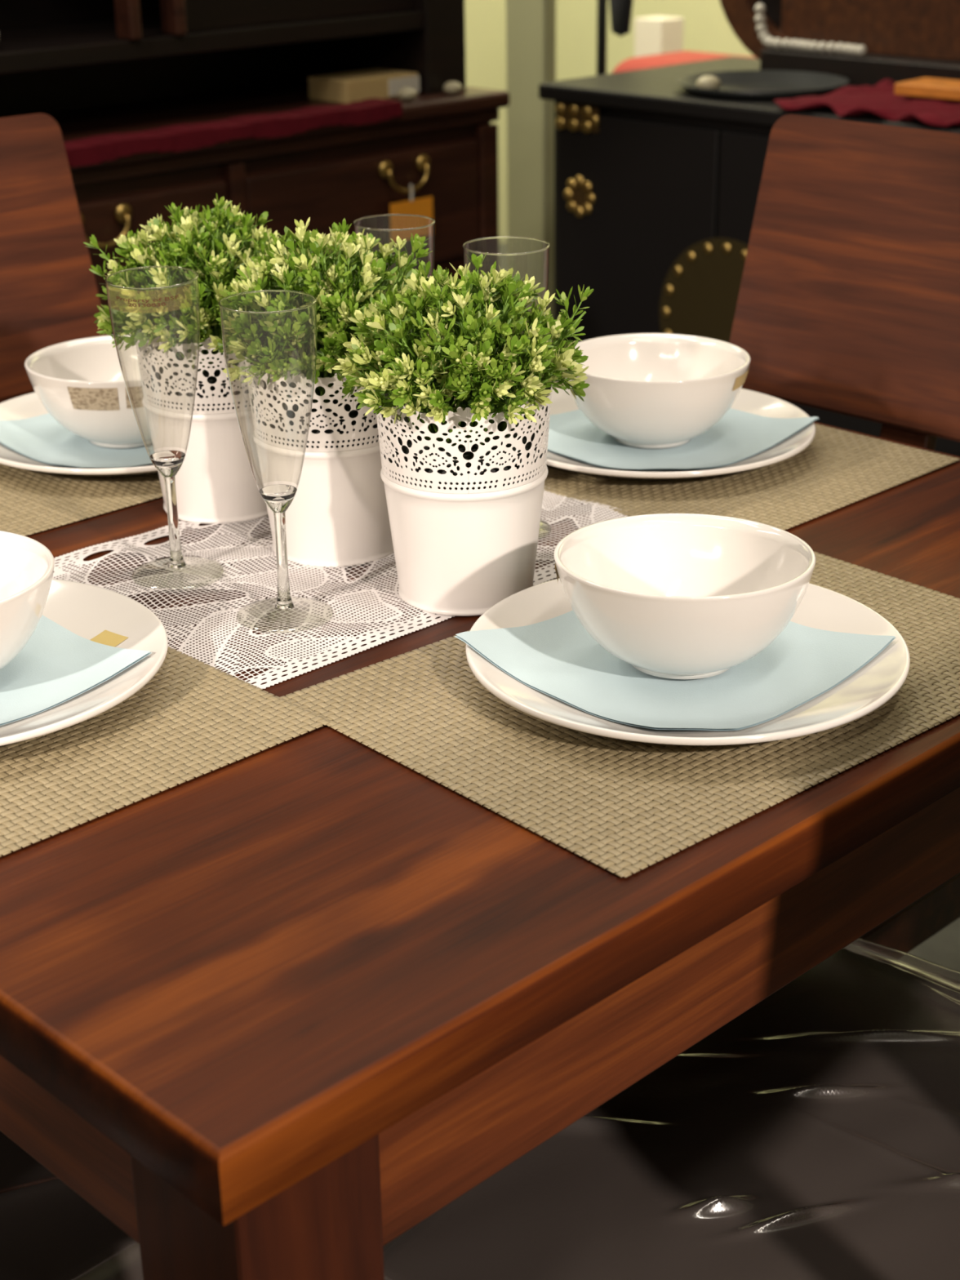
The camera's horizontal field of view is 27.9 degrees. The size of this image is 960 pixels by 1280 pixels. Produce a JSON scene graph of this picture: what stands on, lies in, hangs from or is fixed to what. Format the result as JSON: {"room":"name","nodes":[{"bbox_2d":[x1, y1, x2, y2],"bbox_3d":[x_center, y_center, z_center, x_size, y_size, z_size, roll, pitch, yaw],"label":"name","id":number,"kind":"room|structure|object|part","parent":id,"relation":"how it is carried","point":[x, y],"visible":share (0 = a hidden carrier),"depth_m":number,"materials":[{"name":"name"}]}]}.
{"room":"dining room","nodes":[
{"label":"dining room","id":0,"kind":"room"},
{"bbox_2d":[464,0,506,244],"bbox_3d":[-2.492,-1.576,3.517,7.500,2.750,0.100,-22,31,-40],"label":"wall","id":1,"kind":"structure","parent":0,"point":[485,20],"depth_m":6.02,"materials":[{"name":"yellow paint"}]},
{"bbox_2d":[506,0,555,344],"bbox_3d":[0.099,-1.738,3.820,0.035,2.750,0.117,-22,31,-40],"label":"pillar corner","id":2,"kind":"structure","parent":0,"point":[531,24],"depth_m":4.08,"materials":[{"name":"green paint"}]},
{"bbox_2d":[555,0,754,80],"bbox_3d":[2.741,-1.671,3.583,0.100,2.750,7.100,-22,31,-40],"label":"wall","id":3,"kind":"structure","parent":0,"point":[706,28],"depth_m":5.99,"materials":[{"name":"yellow paint"}]},
{"bbox_2d":[498,242,959,981],"bbox_3d":[0.049,0.710,1.698,7.700,0.100,7.300,-22,31,-40],"label":"floor","id":4,"kind":"structure","parent":0,"point":[942,948],"depth_m":2.34,"materials":[{"name":"grey tile"}]},
{"bbox_2d":[0,113,107,400],"bbox_3d":[-0.441,0.018,1.954,0.512,0.990,0.491,-22,31,-40],"label":"dining chair","id":5,"kind":"object","parent":4,"relation":"on","point":[48,288],"visible":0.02,"depth_m":2.04,"materials":[{"name":"brown wood"}]},
{"bbox_2d":[0,1131,142,1279],"bbox_3d":[-0.554,0.339,1.201,0.571,0.990,0.512,-22,31,-40],"label":"dining chair","id":6,"kind":"object","parent":4,"relation":"on","point":[48,1231],"visible":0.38,"depth_m":1.21,"materials":[{"name":"grey leather"}]},
{"bbox_2d":[0,80,509,403],"bbox_3d":[-0.812,-0.470,3.362,1.935,0.795,0.540,-22,31,-40],"label":"sideboard","id":7,"kind":"object","parent":4,"relation":"on","point":[444,145],"visible":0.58,"depth_m":3.45,"materials":[{"name":"brown wood"}]},
{"bbox_3d":[-0.635,-0.308,3.264,0.570,0.370,0.024,-22,31,-40],"label":"door","id":8,"kind":"part","parent":7,"relation":"part of","materials":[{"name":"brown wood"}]},
{"bbox_3d":[-0.608,-0.663,3.110,0.123,0.064,0.025,-22,31,-40],"label":"drawer pull","id":9,"kind":"part","parent":7,"relation":"part of","materials":[{"name":"gold metal"}]},
{"bbox_3d":[-0.637,-0.600,3.139,0.570,0.215,0.028,-22,31,-40],"label":"drawer","id":10,"kind":"part","parent":7,"relation":"part of","materials":[{"name":"brown wood"}]},
{"bbox_2d":[0,0,466,117],"bbox_3d":[-0.826,-1.345,2.999,1.840,1.100,0.405,-22,31,-40],"label":"hutch","id":11,"kind":"object","parent":7,"relation":"on","point":[55,55],"visible":0.91,"depth_m":3.46,"materials":[{"name":"brown wood"}]},
{"bbox_3d":[-0.572,-1.139,3.081,0.022,0.350,0.045,-22,31,-40],"label":"post","id":12,"kind":"part","parent":11,"relation":"part of","materials":[{"name":"brown wood"}]},
{"bbox_3d":[-0.508,-1.164,3.139,0.022,0.350,0.045,-22,31,-40],"label":"post","id":13,"kind":"part","parent":11,"relation":"part of","materials":[{"name":"brown wood"}]},
{"bbox_2d":[0,9,424,74],"bbox_3d":[-0.829,-0.951,3.135,1.690,0.032,0.355,-22,31,-40],"label":"shelf","id":14,"kind":"object","parent":11,"relation":"attached to","point":[35,42],"depth_m":3.29,"materials":[{"name":"brown wood"}]},
{"bbox_3d":[-0.319,-1.251,3.338,0.535,0.350,0.020,-22,31,-40],"label":"door","id":15,"kind":"part","parent":11,"relation":"part of","materials":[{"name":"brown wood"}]},
{"bbox_3d":[-0.194,-1.585,3.546,0.100,1.100,0.360,-22,31,-40],"label":"panel","id":16,"kind":"part","parent":11,"relation":"part of","materials":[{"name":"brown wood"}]},
{"bbox_2d":[63,97,402,167],"bbox_3d":[-0.564,-0.801,3.133,1.120,0.031,0.075,-22,31,-40],"label":"table runner","id":17,"kind":"object","parent":7,"relation":"on","point":[91,150],"visible":0.87,"depth_m":3.23,"materials":[{"name":"fabric"}]},
{"bbox_3d":[-0.656,-0.737,3.077,1.900,0.025,0.050,-22,31,-40],"label":"moulding","id":18,"kind":"part","parent":7,"relation":"part of","materials":[{"name":"brown wood"}]},
{"bbox_3d":[-0.208,-0.770,3.526,0.555,0.215,0.028,-22,31,-40],"label":"drawer","id":19,"kind":"part","parent":7,"relation":"part of","materials":[{"name":"brown wood"}]},
{"bbox_2d":[308,68,419,103],"bbox_3d":[-0.214,-1.026,3.585,0.176,0.040,0.112,-22,31,-40],"label":"box","id":20,"kind":"object","parent":7,"relation":"on","point":[346,87],"visible":0.93,"depth_m":3.54,"materials":[{"name":"brown paper"}]},
{"bbox_3d":[-0.135,-0.849,3.535,0.123,0.064,0.025,-22,31,-40],"label":"drawer pull","id":21,"kind":"part","parent":7,"relation":"part of","materials":[{"name":"gold metal"}]},
{"bbox_2d":[397,87,417,101],"bbox_3d":[-0.133,-0.996,3.534,0.035,0.024,0.036,-22,31,-40],"label":"pebble","id":22,"kind":"object","parent":7,"relation":"on","point":[406,94],"visible":1,"depth_m":3.52,"materials":[{"name":"beige stone"}]},
{"bbox_2d":[390,184,433,242],"bbox_3d":[-0.125,-0.786,3.552,0.104,0.098,0.006,-22,31,-40],"label":"price tag","id":23,"kind":"object","parent":7,"relation":"hanging from","point":[420,206],"visible":0.94,"depth_m":3.56,"materials":[{"name":"orange paper"}]},
{"bbox_3d":[-0.205,-0.478,3.651,0.555,0.370,0.024,-22,31,-40],"label":"door","id":24,"kind":"part","parent":7,"relation":"part of","materials":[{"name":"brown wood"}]},
{"bbox_2d":[443,81,462,94],"bbox_3d":[-0.051,-1.029,3.608,0.035,0.024,0.036,-22,31,-40],"label":"pebble","id":25,"kind":"object","parent":7,"relation":"on","point":[451,87],"visible":1,"depth_m":3.60,"materials":[{"name":"beige stone"}]},
{"bbox_2d":[0,346,959,1279],"bbox_3d":[-0.097,0.280,1.617,1.030,0.760,1.030,-22,31,-40],"label":"dining table","id":26,"kind":"object","parent":4,"relation":"on","point":[271,1013],"visible":0.59,"depth_m":0.98,"materials":[{"name":"brown wood"}]},
{"bbox_2d":[0,463,163,536],"bbox_3d":[-0.322,-0.175,1.719,0.450,0.001,0.304,-22,31,-40],"label":"placemat","id":27,"kind":"object","parent":26,"relation":"on","point":[32,501],"visible":0.15,"depth_m":1.58,"materials":[{"name":"fabric"}]},
{"bbox_2d":[0,391,158,475],"bbox_3d":[-0.310,-0.183,1.708,0.280,0.022,0.280,-22,31,-40],"label":"dinner plate","id":28,"kind":"object","parent":27,"relation":"on","point":[27,406],"visible":0.2,"depth_m":1.63,"materials":[{"name":"white ceramic"}]},
{"bbox_2d":[0,413,154,468],"bbox_3d":[-0.312,-0.189,1.708,0.199,0.020,0.199,19,30,39],"label":"napkin","id":29,"kind":"object","parent":28,"relation":"on","point":[42,438],"visible":0.38,"depth_m":1.68,"materials":[{"name":"blue fabric"}]},
{"bbox_2d":[24,333,167,448],"bbox_3d":[-0.311,-0.212,1.691,0.163,0.072,0.163,-22,31,-40],"label":"bowl","id":30,"kind":"object","parent":29,"relation":"on","point":[80,383],"visible":0.59,"depth_m":1.65,"materials":[{"name":"white ceramic"}]},
{"bbox_2d":[0,646,330,857],"bbox_3d":[-0.356,0.032,1.230,0.304,0.001,0.450,-22,31,-40],"label":"placemat","id":31,"kind":"object","parent":26,"relation":"on","point":[157,760],"visible":0.71,"depth_m":1.15,"materials":[{"name":"fabric"}]},
{"bbox_2d":[0,578,168,746],"bbox_3d":[-0.339,0.019,1.231,0.280,0.022,0.280,-22,31,-40],"label":"dinner plate","id":32,"kind":"object","parent":31,"relation":"on","point":[96,614],"visible":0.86,"depth_m":1.26,"materials":[{"name":"white ceramic"}]},
{"bbox_2d":[0,615,152,725],"bbox_3d":[-0.348,0.013,1.230,0.199,0.022,0.199,-22,31,-40],"label":"napkin","id":33,"kind":"object","parent":32,"relation":"on","point":[56,664],"visible":0.79,"depth_m":1.23,"materials":[{"name":"blue paper"}]},
{"bbox_2d":[0,530,54,669],"bbox_3d":[-0.346,-0.010,1.214,0.163,0.072,0.163,-22,31,-40],"label":"bowl","id":34,"kind":"object","parent":33,"relation":"on","point":[27,565],"visible":1,"depth_m":1.21,"materials":[{"name":"white ceramic"}]},
{"bbox_3d":[-0.102,0.543,1.041,0.085,0.724,0.085,-22,31,-40],"label":"leg","id":35,"kind":"part","parent":26,"relation":"part of","materials":[{"name":"brown wood"}]},
{"bbox_2d":[52,485,627,688],"bbox_3d":[-0.085,-0.074,1.471,0.459,0.004,0.304,-22,31,-40],"label":"table runner","id":36,"kind":"object","parent":26,"relation":"on","point":[58,571],"visible":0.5,"depth_m":1.38,"materials":[{"name":"white fabric"}]},
{"bbox_2d":[105,266,223,591],"bbox_3d":[-0.222,-0.148,1.370,0.066,0.222,0.070,-3,23,-6],"label":"champagne flute","id":37,"kind":"object","parent":36,"relation":"on","point":[168,464],"visible":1,"depth_m":1.38,"materials":[{"name":"clear glass"}]},
{"bbox_2d":[128,302,165,306],"bbox_3d":[-0.224,-0.226,1.302,0.018,0.003,0.018,-23,32,-39],"label":"print","id":38,"kind":"object","parent":37,"relation":"on","point":[128,303],"depth_m":1.30},
{"bbox_2d":[116,295,178,302],"bbox_3d":[-0.224,-0.229,1.302,0.042,0.004,0.008,-1,23,0],"label":"print","id":39,"kind":"object","parent":37,"relation":"on","point":[135,300],"depth_m":1.30,"materials":[{"name":"brown"}]},
{"bbox_2d":[106,266,199,456],"bbox_3d":[-0.223,-0.191,1.350,0.062,0.127,0.062,-23,32,-39],"label":"cup","id":40,"kind":"object","parent":37,"relation":"on","point":[163,453],"depth_m":1.34,"materials":[{"name":"clear glass"}]},
{"bbox_3d":[-0.222,-0.092,1.394,0.025,0.084,0.025,-23,32,-39],"label":"stem","id":41,"kind":"part","parent":37,"relation":"part of","materials":[{"name":"clear glass"}]},
{"bbox_2d":[83,193,297,524],"bbox_3d":[-0.208,-0.223,1.512,0.183,0.248,0.181,-22,31,-40],"label":"potted plant","id":42,"kind":"object","parent":36,"relation":"on","point":[215,482],"visible":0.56,"depth_m":1.47,"materials":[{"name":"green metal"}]},
{"bbox_3d":[-0.207,-0.171,1.534,0.107,0.095,0.107,-22,31,-40],"label":"pot","id":43,"kind":"part","parent":42,"relation":"part of","materials":[{"name":"black"}]},
{"bbox_3d":[-0.207,-0.179,1.530,0.122,0.153,0.122,-3,23,-5],"label":"pot","id":44,"kind":"part","parent":42,"relation":"part of","materials":[{"name":"white metal"}]},
{"bbox_2d":[218,289,333,634],"bbox_3d":[-0.136,-0.118,1.296,0.067,0.221,0.067,-22,31,-40],"label":"champagne flute","id":45,"kind":"object","parent":36,"relation":"on","point":[278,498],"visible":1,"depth_m":1.31,"materials":[{"name":"clear glass"}]},
{"bbox_2d":[219,289,316,490],"bbox_3d":[-0.137,-0.161,1.278,0.062,0.127,0.062,-22,31,-40],"label":"cup","id":46,"kind":"object","parent":45,"relation":"on","point":[278,486],"depth_m":1.27,"materials":[{"name":"clear glass"}]},
{"bbox_3d":[-0.135,-0.062,1.320,0.025,0.084,0.025,-22,31,-40],"label":"stem","id":47,"kind":"part","parent":45,"relation":"part of","materials":[{"name":"clear glass"}]},
{"bbox_2d":[207,217,432,567],"bbox_3d":[-0.108,-0.185,1.419,0.178,0.248,0.175,-22,31,-40],"label":"potted plant","id":48,"kind":"object","parent":36,"relation":"on","point":[337,516],"visible":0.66,"depth_m":1.38,"materials":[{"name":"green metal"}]},
{"bbox_3d":[-0.110,-0.134,1.442,0.107,0.095,0.107,-22,31,-40],"label":"pot","id":49,"kind":"part","parent":48,"relation":"part of","materials":[{"name":"black"}]},
{"bbox_3d":[-0.110,-0.142,1.439,0.122,0.153,0.122,-9,24,-19],"label":"pot","id":50,"kind":"part","parent":48,"relation":"part of","materials":[{"name":"white metal"}]},
{"bbox_2d":[352,213,435,276],"bbox_3d":[-0.065,-0.222,1.538,0.067,0.221,0.067,-22,31,-40],"label":"champagne flute","id":51,"kind":"object","parent":36,"relation":"on","point":[433,220],"visible":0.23,"depth_m":1.50,"materials":[{"name":"clear glass"}]},
{"bbox_2d":[319,253,593,616],"bbox_3d":[-0.014,-0.142,1.332,0.173,0.235,0.178,-22,31,-40],"label":"potted plant","id":52,"kind":"object","parent":36,"relation":"on","point":[464,482],"visible":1,"depth_m":1.29,"materials":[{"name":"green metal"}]},
{"bbox_3d":[-0.011,-0.105,1.349,0.122,0.153,0.122,-2,23,-3],"label":"pot","id":53,"kind":"part","parent":52,"relation":"part of","materials":[{"name":"white metal"}]},
{"bbox_3d":[-0.011,-0.097,1.353,0.107,0.095,0.107,-22,31,-40],"label":"pot","id":54,"kind":"part","parent":52,"relation":"part of","materials":[{"name":"black"}]},
{"bbox_2d":[462,235,551,539],"bbox_3d":[0.020,-0.186,1.451,0.067,0.221,0.067,-22,31,-40],"label":"champagne flute","id":55,"kind":"object","parent":36,"relation":"on","point":[545,242],"visible":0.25,"depth_m":1.41,"materials":[{"name":"clear glass"}]},
{"bbox_2d":[463,237,548,312],"bbox_3d":[0.020,-0.229,1.433,0.062,0.127,0.062,-22,31,-40],"label":"cup","id":56,"kind":"object","parent":55,"relation":"on","point":[545,242],"depth_m":1.41,"materials":[{"name":"clear glass"}]},
{"bbox_2d":[279,551,959,877],"bbox_3d":[0.141,0.020,1.244,0.450,0.001,0.304,-20,29,-37],"label":"placemat","id":57,"kind":"object","parent":26,"relation":"on","point":[921,630],"visible":0.62,"depth_m":1.14,"materials":[{"name":"fabric"}]},
{"bbox_2d":[465,577,910,745],"bbox_3d":[0.131,0.012,1.234,0.280,0.022,0.280,-22,31,-40],"label":"dinner plate","id":58,"kind":"object","parent":57,"relation":"on","point":[879,680],"visible":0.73,"depth_m":1.19,"materials":[{"name":"white ceramic"}]},
{"bbox_2d":[454,610,896,730],"bbox_3d":[0.124,0.005,1.235,0.199,0.022,0.199,-22,31,-40],"label":"napkin","id":59,"kind":"object","parent":58,"relation":"on","point":[556,657],"visible":0.66,"depth_m":1.22,"materials":[{"name":"blue paper"}]},
{"bbox_2d":[553,513,816,679],"bbox_3d":[0.128,-0.021,1.225,0.163,0.072,0.163,-20,29,-40],"label":"bowl","id":60,"kind":"object","parent":59,"relation":"on","point":[673,596],"visible":1,"depth_m":1.23,"materials":[{"name":"white ceramic"}]},
{"bbox_2d":[453,382,959,529],"bbox_3d":[0.143,-0.172,1.695,0.304,0.001,0.450,-22,31,-40],"label":"placemat","id":61,"kind":"object","parent":26,"relation":"on","point":[839,468],"visible":0.26,"depth_m":1.59,"materials":[{"name":"fabric"}]},
{"bbox_2d":[531,387,815,479],"bbox_3d":[0.150,-0.178,1.682,0.280,0.022,0.280,-22,31,-40],"label":"dinner plate","id":62,"kind":"object","parent":61,"relation":"on","point":[747,401],"visible":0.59,"depth_m":1.63,"materials":[{"name":"white ceramic"}]},
{"bbox_2d":[524,408,818,471],"bbox_3d":[0.153,-0.186,1.685,0.199,0.022,0.199,-19,29,-37],"label":"napkin","id":63,"kind":"object","parent":62,"relation":"on","point":[738,436],"visible":0.62,"depth_m":1.67,"materials":[{"name":"blue fabric"}]},
{"bbox_2d":[565,333,751,448],"bbox_3d":[0.150,-0.210,1.671,0.163,0.072,0.163,-22,31,-40],"label":"bowl","id":64,"kind":"object","parent":63,"relation":"on","point":[645,390],"visible":0.93,"depth_m":1.64,"materials":[{"name":"white ceramic"}]},
{"bbox_2d":[595,0,607,75],"bbox_3d":[0.237,-1.369,4.393,0.160,1.620,0.272,-22,31,-40],"label":"clothes rack","id":65,"kind":"object","parent":4,"relation":"on","point":[602,5],"visible":0.04,"depth_m":4.37,"materials":[{"name":"black metal"}]},
{"bbox_2d":[608,0,633,36],"bbox_3d":[0.310,-1.702,4.189,0.045,0.762,0.072,-22,31,-40],"label":"bag","id":66,"kind":"object","parent":65,"relation":"hanging from","point":[620,11],"visible":1,"depth_m":4.30,"materials":[{"name":"black fabric"}]},
{"bbox_2d":[634,15,684,57],"bbox_3d":[0.512,-1.418,5.623,0.100,0.745,0.100,-22,31,-40],"label":"pedestal","id":67,"kind":"object","parent":4,"relation":"on","point":[655,34],"visible":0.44,"depth_m":5.46,"materials":[{"name":"beige paint"}]},
{"bbox_2d":[382,937,959,1279],"bbox_3d":[0.300,0.327,1.204,0.571,0.990,0.537,16,28,34],"label":"dining chair","id":68,"kind":"object","parent":4,"relation":"on","point":[814,1134],"visible":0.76,"depth_m":1.27,"materials":[{"name":"grey leather"}]},
{"bbox_2d":[612,50,756,73],"bbox_3d":[0.887,-1.098,4.849,0.920,0.750,1.020,-22,31,-40],"label":"sofa","id":69,"kind":"object","parent":4,"relation":"on","point":[684,56],"visible":0.03,"depth_m":4.64,"materials":[{"name":"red fabric"}]},
{"bbox_2d":[538,56,959,457],"bbox_3d":[0.731,-0.626,3.633,0.590,0.775,1.160,-22,31,-40],"label":"chest","id":70,"kind":"object","parent":4,"relation":"on","point":[657,182],"visible":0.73,"depth_m":3.58,"materials":[{"name":"black paint"}]},
{"bbox_3d":[0.185,-0.984,3.646,0.005,0.046,0.105,-22,31,-40],"label":"hinge plate","id":71,"kind":"part","parent":70,"relation":"part of","materials":[{"name":"gold metal"}]},
{"bbox_3d":[0.293,-0.635,3.693,0.016,0.695,0.392,-22,31,-40],"label":"door","id":72,"kind":"part","parent":70,"relation":"part of","materials":[{"name":"black paint"}]},
{"bbox_3d":[0.447,-0.577,3.531,0.004,0.310,0.310,-22,31,-40],"label":"lock plate","id":73,"kind":"part","parent":70,"relation":"part of","materials":[{"name":"gold metal"}]},
{"bbox_2d":[675,70,849,100],"bbox_3d":[0.514,-1.012,3.533,0.316,0.018,0.316,-22,31,-40],"label":"tray","id":74,"kind":"object","parent":70,"relation":"on","point":[744,85],"visible":0.94,"depth_m":3.58,"materials":[{"name":"black"}]},
{"bbox_2d":[696,75,720,89],"bbox_3d":[0.411,-1.000,3.481,0.044,0.029,0.044,-22,31,-40],"label":"pebble","id":75,"kind":"object","parent":74,"relation":"on","point":[708,82],"visible":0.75,"depth_m":3.47,"materials":[{"name":"beige stone"}]},
{"bbox_3d":[0.675,-0.488,3.333,0.016,0.695,0.687,-22,31,-40],"label":"door","id":76,"kind":"part","parent":70,"relation":"part of","materials":[{"name":"black paint"}]},
{"bbox_2d":[719,0,959,86],"bbox_3d":[0.822,-1.245,3.431,0.110,0.520,1.000,-22,31,-40],"label":"mirror","id":77,"kind":"object","parent":70,"relation":"on","point":[904,40],"visible":0.71,"depth_m":3.59,"materials":[{"name":"brown wood"}]},
{"bbox_3d":[0.577,-1.307,3.700,0.080,0.419,0.268,-22,31,-40],"label":"curved frame","id":78,"kind":"part","parent":77,"relation":"part of","materials":[{"name":"brown wood"}]},
{"bbox_2d":[755,3,866,56],"bbox_3d":[0.620,-1.147,3.636,0.029,0.082,0.261,-22,31,-40],"label":"string","id":79,"kind":"object","parent":77,"relation":"on","point":[807,46],"visible":1,"depth_m":3.66,"materials":[{"name":"beige"}]},
{"bbox_3d":[0.887,-1.254,3.386,0.030,0.470,0.855,-22,31,-40],"label":"panel","id":80,"kind":"part","parent":77,"relation":"part of","materials":[{"name":"brown wood"}]},
{"bbox_2d":[773,78,959,126],"bbox_3d":[0.809,-0.885,3.224,0.344,0.024,0.553,-22,31,-40],"label":"cloth","id":81,"kind":"object","parent":70,"relation":"on","point":[880,100],"visible":0.88,"depth_m":3.25,"materials":[{"name":"red fabric"}]},
{"bbox_2d":[894,77,959,100],"bbox_3d":[0.889,-0.906,3.217,0.400,0.020,0.100,19,30,38],"label":"book","id":82,"kind":"object","parent":81,"relation":"on","point":[928,87],"visible":1,"depth_m":3.28,"materials":[{"name":"orange paper"}]},
{"bbox_2d":[728,114,959,959],"bbox_3d":[0.300,0.040,1.880,0.491,0.990,0.512,-22,31,-40],"label":"dining chair","id":83,"kind":"object","parent":4,"relation":"on","point":[848,302],"visible":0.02,"depth_m":1.91,"materials":[{"name":"brown wood"}]},
{"bbox_3d":[0.438,-0.344,1.869,0.092,0.278,0.440,-22,31,-40],"label":"panel","id":84,"kind":"part","parent":83,"relation":"part of","materials":[{"name":"brown wood"}]},
{"bbox_3d":[0.266,0.163,1.894,0.360,0.050,0.480,-22,31,-40],"label":"seat frame","id":85,"kind":"part","parent":83,"relation":"part of","materials":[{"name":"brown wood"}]},
{"bbox_3d":[0.265,0.114,1.874,0.380,0.055,0.500,-22,31,-40],"label":"seat","id":86,"kind":"part","parent":83,"relation":"part of","materials":[{"name":"grey leather"}]}
]}

